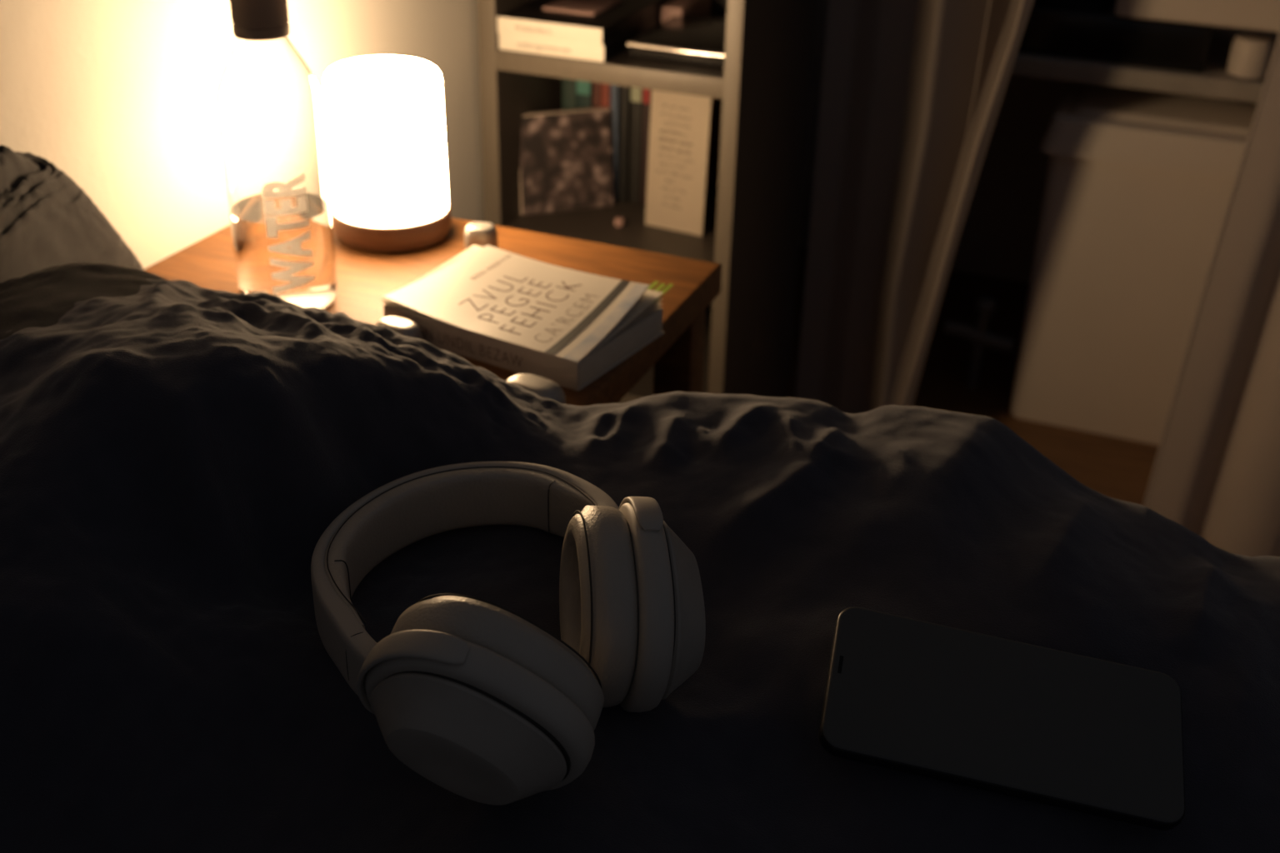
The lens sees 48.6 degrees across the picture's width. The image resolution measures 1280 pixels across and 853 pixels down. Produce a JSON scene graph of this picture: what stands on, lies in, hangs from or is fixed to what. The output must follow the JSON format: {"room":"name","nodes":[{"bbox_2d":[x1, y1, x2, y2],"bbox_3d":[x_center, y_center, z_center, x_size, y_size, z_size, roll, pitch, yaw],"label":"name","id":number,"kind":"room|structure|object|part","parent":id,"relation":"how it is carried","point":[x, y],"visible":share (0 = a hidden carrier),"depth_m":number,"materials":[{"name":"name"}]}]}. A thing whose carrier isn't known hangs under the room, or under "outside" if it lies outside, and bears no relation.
{"room":"bedroom","nodes":[
{"label":"bedroom","id":0,"kind":"room"},
{"bbox_2d":[0,0,484,269],"bbox_3d":[-0.566,-0.481,0.494,0.100,2.250,4.000,12,30,19],"label":"wall","id":1,"kind":"structure","parent":0,"point":[119,96],"depth_m":1.08,"materials":[{"name":"white paint"}]},
{"bbox_2d":[795,0,1034,414],"bbox_3d":[0.399,-0.466,1.638,0.321,1.167,0.178,-6,29,-13],"label":"curtain","id":2,"kind":"object","parent":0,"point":[912,92],"visible":0.9,"depth_m":1.74,"materials":[{"name":"grey fabric"}]},
{"bbox_2d":[799,0,1070,283],"bbox_3d":[1.424,-1.113,1.747,2.728,2.250,0.100,12,30,19],"label":"wall","id":3,"kind":"structure","parent":0,"point":[998,237],"depth_m":2.44,"materials":[{"name":"black paint"}]},
{"bbox_2d":[1010,25,1279,103],"bbox_3d":[0.895,-0.509,1.920,1.020,0.024,0.522,12,30,19],"label":"closet shelf","id":4,"kind":"object","parent":3,"relation":"attached to","point":[1214,82],"visible":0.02,"depth_m":1.78,"materials":[{"name":"wood"}]},
{"bbox_2d":[1226,33,1274,79],"bbox_3d":[0.750,-0.456,1.741,0.048,0.048,0.048,12,30,19],"label":"tub","id":5,"kind":"object","parent":4,"relation":"on","point":[1250,57],"visible":0.98,"depth_m":1.73,"materials":[{"name":"white plastic"}]},
{"bbox_3d":[0.592,-0.565,1.924,0.354,0.058,0.315,12,30,19],"label":"box","id":6,"kind":"object","parent":4,"relation":"on","visible":0},
{"bbox_2d":[1115,0,1279,32],"bbox_3d":[0.836,-0.605,1.757,0.422,0.178,0.290,12,30,19],"label":"box","id":7,"kind":"object","parent":6,"relation":"on","point":[1258,15],"visible":1,"depth_m":1.71,"materials":[{"name":"plastic"}]},
{"bbox_2d":[787,245,1159,505],"bbox_3d":[0.636,0.778,0.640,2.728,0.050,4.050,12,30,19],"label":"floor","id":8,"kind":"structure","parent":0,"point":[1118,468],"depth_m":2.11,"materials":[{"name":"brown wood"}]},
{"bbox_2d":[144,197,721,406],"bbox_3d":[-0.183,0.120,1.181,0.400,0.554,0.308,12,30,19],"label":"bedside table","id":9,"kind":"object","parent":8,"relation":"on","point":[363,277],"depth_m":1.10,"materials":[{"name":"orange wood"}]},
{"bbox_2d":[215,0,337,309],"bbox_3d":[-0.254,-0.190,0.985,0.070,0.222,0.070,12,30,19],"label":"water bottle","id":10,"kind":"object","parent":9,"relation":"on","point":[268,102],"visible":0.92,"depth_m":0.96,"materials":[{"name":"clear plastic"}]},
{"bbox_2d":[323,55,450,252],"bbox_3d":[-0.201,-0.219,1.131,0.096,0.138,0.096,12,30,19],"label":"table lamp","id":11,"kind":"object","parent":9,"relation":"on","point":[385,117],"visible":1,"depth_m":1.10,"materials":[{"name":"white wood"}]},
{"bbox_3d":[-0.165,-0.062,0.966,0.035,0.020,0.022,19,33,29],"label":"silver knob","id":12,"kind":"part","parent":9,"relation":"part of","materials":[{"name":"silver metal"}]},
{"bbox_3d":[-0.126,-0.149,1.125,0.026,0.024,0.021,4,29,4],"label":"silver knob","id":13,"kind":"part","parent":9,"relation":"part of","materials":[{"name":"silver metal"}]},
{"bbox_2d":[379,245,673,391],"bbox_3d":[-0.078,-0.085,0.995,0.166,0.037,0.123,17,32,27],"label":"paperback book","id":14,"kind":"object","parent":9,"relation":"on","point":[567,327],"visible":0.98,"depth_m":0.97,"materials":[{"name":"white paper"}]},
{"bbox_2d":[563,284,648,362],"bbox_3d":[-0.021,-0.071,0.949,0.011,0.016,0.102,15,31,23],"label":"pages","id":15,"kind":"object","parent":14,"relation":"on","point":[617,317],"depth_m":0.96,"materials":[{"name":"white paper"}]},
{"bbox_3d":[-0.067,-0.020,0.892,0.043,0.020,0.025,20,34,31],"label":"silver knob","id":16,"kind":"part","parent":9,"relation":"part of","materials":[{"name":"silver metal"}]},
{"bbox_3d":[0.027,0.121,1.242,0.032,0.504,0.032,12,30,19],"label":"leg","id":17,"kind":"part","parent":9,"relation":"part of","materials":[{"name":"orange wood"}]},
{"bbox_2d":[477,0,819,403],"bbox_3d":[0.015,-0.362,1.611,0.292,1.000,0.280,12,30,19],"label":"bookcase","id":18,"kind":"object","parent":8,"relation":"on","point":[753,209],"visible":0.23,"depth_m":1.56,"materials":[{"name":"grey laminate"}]},
{"bbox_3d":[-0.111,-0.389,1.655,0.020,1.000,0.279,12,30,19],"label":"panel","id":19,"kind":"part","parent":18,"relation":"part of","materials":[{"name":"brown laminate"}]},
{"bbox_2d":[520,106,613,215],"bbox_3d":[-0.087,-0.306,1.632,0.112,0.114,0.027,-9,30,-19],"label":"book","id":20,"kind":"object","parent":18,"relation":"on","point":[566,157],"visible":0.89,"depth_m":1.62,"materials":[{"name":"paper"}]},
{"bbox_2d":[561,78,576,109],"bbox_3d":[-0.063,-0.364,1.710,0.018,0.140,0.110,12,30,19],"label":"book","id":21,"kind":"object","parent":18,"relation":"on","point":[568,87],"visible":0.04,"depth_m":1.64,"materials":[{"name":"green paper"}]},
{"bbox_2d":[498,15,660,62],"bbox_3d":[-0.059,-0.435,1.554,0.122,0.017,0.184,12,30,19],"label":"book","id":22,"kind":"object","parent":18,"relation":"on","point":[606,52],"visible":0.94,"depth_m":1.48,"materials":[{"name":"white paper"}]},
{"bbox_2d":[497,0,667,45],"bbox_3d":[-0.059,-0.451,1.545,0.123,0.018,0.186,12,30,19],"label":"book","id":23,"kind":"object","parent":22,"relation":"on","point":[529,19],"visible":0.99,"depth_m":1.48,"materials":[{"name":"white paper"}]},
{"bbox_2d":[542,0,622,15],"bbox_3d":[-0.062,-0.458,1.535,0.060,0.004,0.078,12,30,19],"label":"booklet","id":24,"kind":"object","parent":23,"relation":"on","point":[589,7],"visible":1,"depth_m":1.52,"materials":[{"name":"paper"}]},
{"bbox_2d":[576,80,592,109],"bbox_3d":[-0.045,-0.366,1.700,0.018,0.155,0.110,12,30,19],"label":"book","id":25,"kind":"object","parent":18,"relation":"on","point":[584,89],"visible":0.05,"depth_m":1.63,"materials":[{"name":"green paper"}]},
{"bbox_2d":[592,82,600,107],"bbox_3d":[-0.030,-0.365,1.696,0.010,0.158,0.110,12,30,19],"label":"book","id":26,"kind":"object","parent":18,"relation":"on","point":[596,86],"visible":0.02,"depth_m":1.63,"materials":[{"name":"red paper"}]},
{"bbox_2d":[600,83,610,107],"bbox_3d":[-0.020,-0.361,1.691,0.011,0.156,0.110,12,30,19],"label":"book","id":27,"kind":"object","parent":18,"relation":"on","point":[605,88],"visible":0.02,"depth_m":1.62,"materials":[{"name":"red paper"}]},
{"bbox_2d":[610,84,619,202],"bbox_3d":[-0.010,-0.358,1.687,0.009,0.155,0.110,12,30,19],"label":"book","id":28,"kind":"object","parent":18,"relation":"on","point":[615,89],"visible":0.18,"depth_m":1.64,"materials":[{"name":"blue paper"}]},
{"bbox_2d":[614,217,624,227],"bbox_3d":[-0.024,-0.232,1.606,0.012,0.010,0.012,12,30,19],"label":"pot","id":29,"kind":"object","parent":18,"relation":"on","point":[618,222],"visible":1,"depth_m":1.60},
{"bbox_2d":[618,85,630,203],"bbox_3d":[0.001,-0.355,1.687,0.011,0.150,0.110,12,30,19],"label":"book","id":30,"kind":"object","parent":18,"relation":"on","point":[625,92],"visible":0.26,"depth_m":1.64,"materials":[{"name":"grey paper"}]},
{"bbox_2d":[629,87,643,204],"bbox_3d":[0.015,-0.355,1.685,0.014,0.152,0.110,12,30,19],"label":"book","id":31,"kind":"object","parent":18,"relation":"on","point":[637,94],"visible":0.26,"depth_m":1.64,"materials":[{"name":"black paper"}]},
{"bbox_2d":[640,89,651,204],"bbox_3d":[0.027,-0.352,1.680,0.009,0.152,0.110,12,30,19],"label":"book","id":32,"kind":"object","parent":18,"relation":"on","point":[647,92],"visible":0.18,"depth_m":1.64,"materials":[{"name":"brown paper"}]},
{"bbox_2d":[626,14,726,69],"bbox_3d":[0.066,-0.412,1.514,0.116,0.020,0.156,12,30,19],"label":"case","id":33,"kind":"object","parent":18,"relation":"on","point":[694,40],"visible":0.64,"depth_m":1.47,"materials":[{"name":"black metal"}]},
{"bbox_3d":[0.039,-0.386,1.452,0.112,0.008,0.010,12,30,19],"label":"edge trim","id":34,"kind":"part","parent":33,"relation":"part of","materials":[{"name":"silver metal"}]},
{"bbox_2d":[645,90,712,236],"bbox_3d":[0.041,-0.292,1.565,0.072,0.156,0.010,15,31,24],"label":"greeting card","id":35,"kind":"object","parent":18,"relation":"on","point":[679,131],"visible":0.97,"depth_m":1.56,"materials":[{"name":"grey paper"}]},
{"bbox_2d":[660,0,711,23],"bbox_3d":[0.053,-0.474,1.619,0.025,0.028,0.100,12,30,19],"label":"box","id":36,"kind":"object","parent":18,"relation":"on","point":[675,7],"visible":0.62,"depth_m":1.59,"materials":[{"name":"brown cardboard"}]},
{"bbox_3d":[0.068,-0.421,1.722,0.254,1.000,0.006,12,30,19],"label":"panel","id":37,"kind":"part","parent":18,"relation":"part of","materials":[{"name":"laminate"}]},
{"bbox_2d":[705,97,719,192],"bbox_3d":[0.068,-0.332,1.667,0.012,0.130,0.110,12,30,19],"label":"book","id":38,"kind":"object","parent":18,"relation":"on","point":[711,174],"visible":0.19,"depth_m":1.70,"materials":[{"name":"black paper"}]},
{"bbox_3d":[0.143,-0.335,1.567,0.018,1.000,0.279,12,30,19],"label":"panel","id":39,"kind":"part","parent":18,"relation":"part of","materials":[{"name":"brown laminate"}]},
{"bbox_2d":[944,295,1014,389],"bbox_3d":[0.499,-0.124,2.089,0.100,0.146,0.034,12,30,19],"label":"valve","id":40,"kind":"object","parent":8,"relation":"on","point":[978,334],"visible":1,"depth_m":2.07,"materials":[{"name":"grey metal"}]},
{"bbox_3d":[0.503,-0.177,2.058,0.034,0.024,0.034,12,30,19],"label":"knob","id":41,"kind":"part","parent":40,"relation":"part of","materials":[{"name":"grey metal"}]},
{"bbox_2d":[1010,81,1257,445],"bbox_3d":[0.762,-0.232,1.982,0.411,0.449,0.302,12,30,19],"label":"storage box","id":42,"kind":"object","parent":8,"relation":"on","point":[1139,183],"visible":0.8,"depth_m":1.88,"materials":[{"name":"white plastic"}]},
{"bbox_3d":[0.766,-0.405,1.888,0.411,0.055,0.302,12,30,19],"label":"lid","id":43,"kind":"part","parent":42,"relation":"part of","materials":[{"name":"white plastic"}]},
{"bbox_3d":[0.125,0.812,0.004,1.990,0.475,1.835,12,30,19],"label":"bed","id":44,"kind":"object","parent":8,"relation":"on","visible":0},
{"bbox_2d":[0,145,144,283],"bbox_3d":[-0.450,0.001,0.741,0.176,0.210,0.702,12,30,19],"label":"pillow","id":45,"kind":"object","parent":44,"relation":"on","point":[47,220],"visible":0.54,"depth_m":0.94,"materials":[{"name":"grey fabric"}]},
{"bbox_2d":[0,262,168,339],"bbox_3d":[-0.403,0.072,0.699,0.167,0.169,0.612,12,30,19],"label":"sheet","id":46,"kind":"object","parent":44,"relation":"on","point":[40,298],"visible":0.22,"depth_m":0.82,"materials":[{"name":"grey fabric"}]},
{"bbox_2d":[0,279,1279,852],"bbox_3d":[0.166,0.517,-0.053,1.975,0.266,1.989,12,30,19],"label":"duvet","id":47,"kind":"object","parent":44,"relation":"on","point":[177,457],"visible":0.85,"depth_m":0.66,"materials":[{"name":"grey fabric"}]},
{"bbox_2d":[310,461,705,805],"bbox_3d":[-0.057,0.074,0.631,0.164,0.092,0.212,-11,31,-22],"label":"headphones","id":48,"kind":"object","parent":47,"relation":"on","point":[473,696],"visible":1,"depth_m":0.59,"materials":[{"name":"plastic"}]},
{"bbox_2d":[325,467,598,629],"bbox_3d":[-0.094,0.059,0.672,0.142,0.032,0.088,-22,36,-36],"label":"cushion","id":49,"kind":"object","parent":48,"relation":"on","point":[405,511],"depth_m":0.69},
{"bbox_2d":[365,640,594,790],"bbox_3d":[-0.064,0.114,0.558,0.091,0.085,0.043,12,30,19],"label":"ear cup","id":50,"kind":"object","parent":48,"relation":"on","point":[462,715],"depth_m":0.53,"materials":[{"name":"plastic"}]},
{"bbox_2d":[390,595,604,730],"bbox_3d":[-0.058,0.101,0.571,0.088,0.083,0.047,12,30,19],"label":"cushion","id":51,"kind":"object","parent":48,"relation":"on","point":[535,680],"depth_m":0.54,"materials":[{"name":"white leather"}]},
{"bbox_2d":[559,505,638,707],"bbox_3d":[-0.019,0.079,0.628,0.030,0.079,0.090,-3,29,-7],"label":"cushion","id":52,"kind":"object","parent":48,"relation":"on","point":[598,578],"depth_m":0.60,"materials":[{"name":"white leather"}]},
{"bbox_2d":[619,502,675,712],"bbox_3d":[-0.001,0.080,0.632,0.058,0.082,0.085,12,30,19],"label":"ear cup","id":53,"kind":"object","parent":48,"relation":"on","point":[647,544],"depth_m":0.60,"materials":[{"name":"plastic"}]},
{"bbox_2d":[818,606,1184,830],"bbox_3d":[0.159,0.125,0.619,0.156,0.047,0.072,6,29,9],"label":"smartphone","id":54,"kind":"object","parent":47,"relation":"on","point":[1098,737],"visible":1,"depth_m":0.61,"materials":[{"name":"black glass"}]},
{"bbox_2d":[1142,30,1279,556],"bbox_3d":[0.894,-0.316,1.384,0.580,1.167,0.049,12,30,19],"label":"curtain","id":55,"kind":"object","parent":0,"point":[1216,472],"visible":0.91,"depth_m":1.62,"materials":[{"name":"grey fabric"}]}
]}

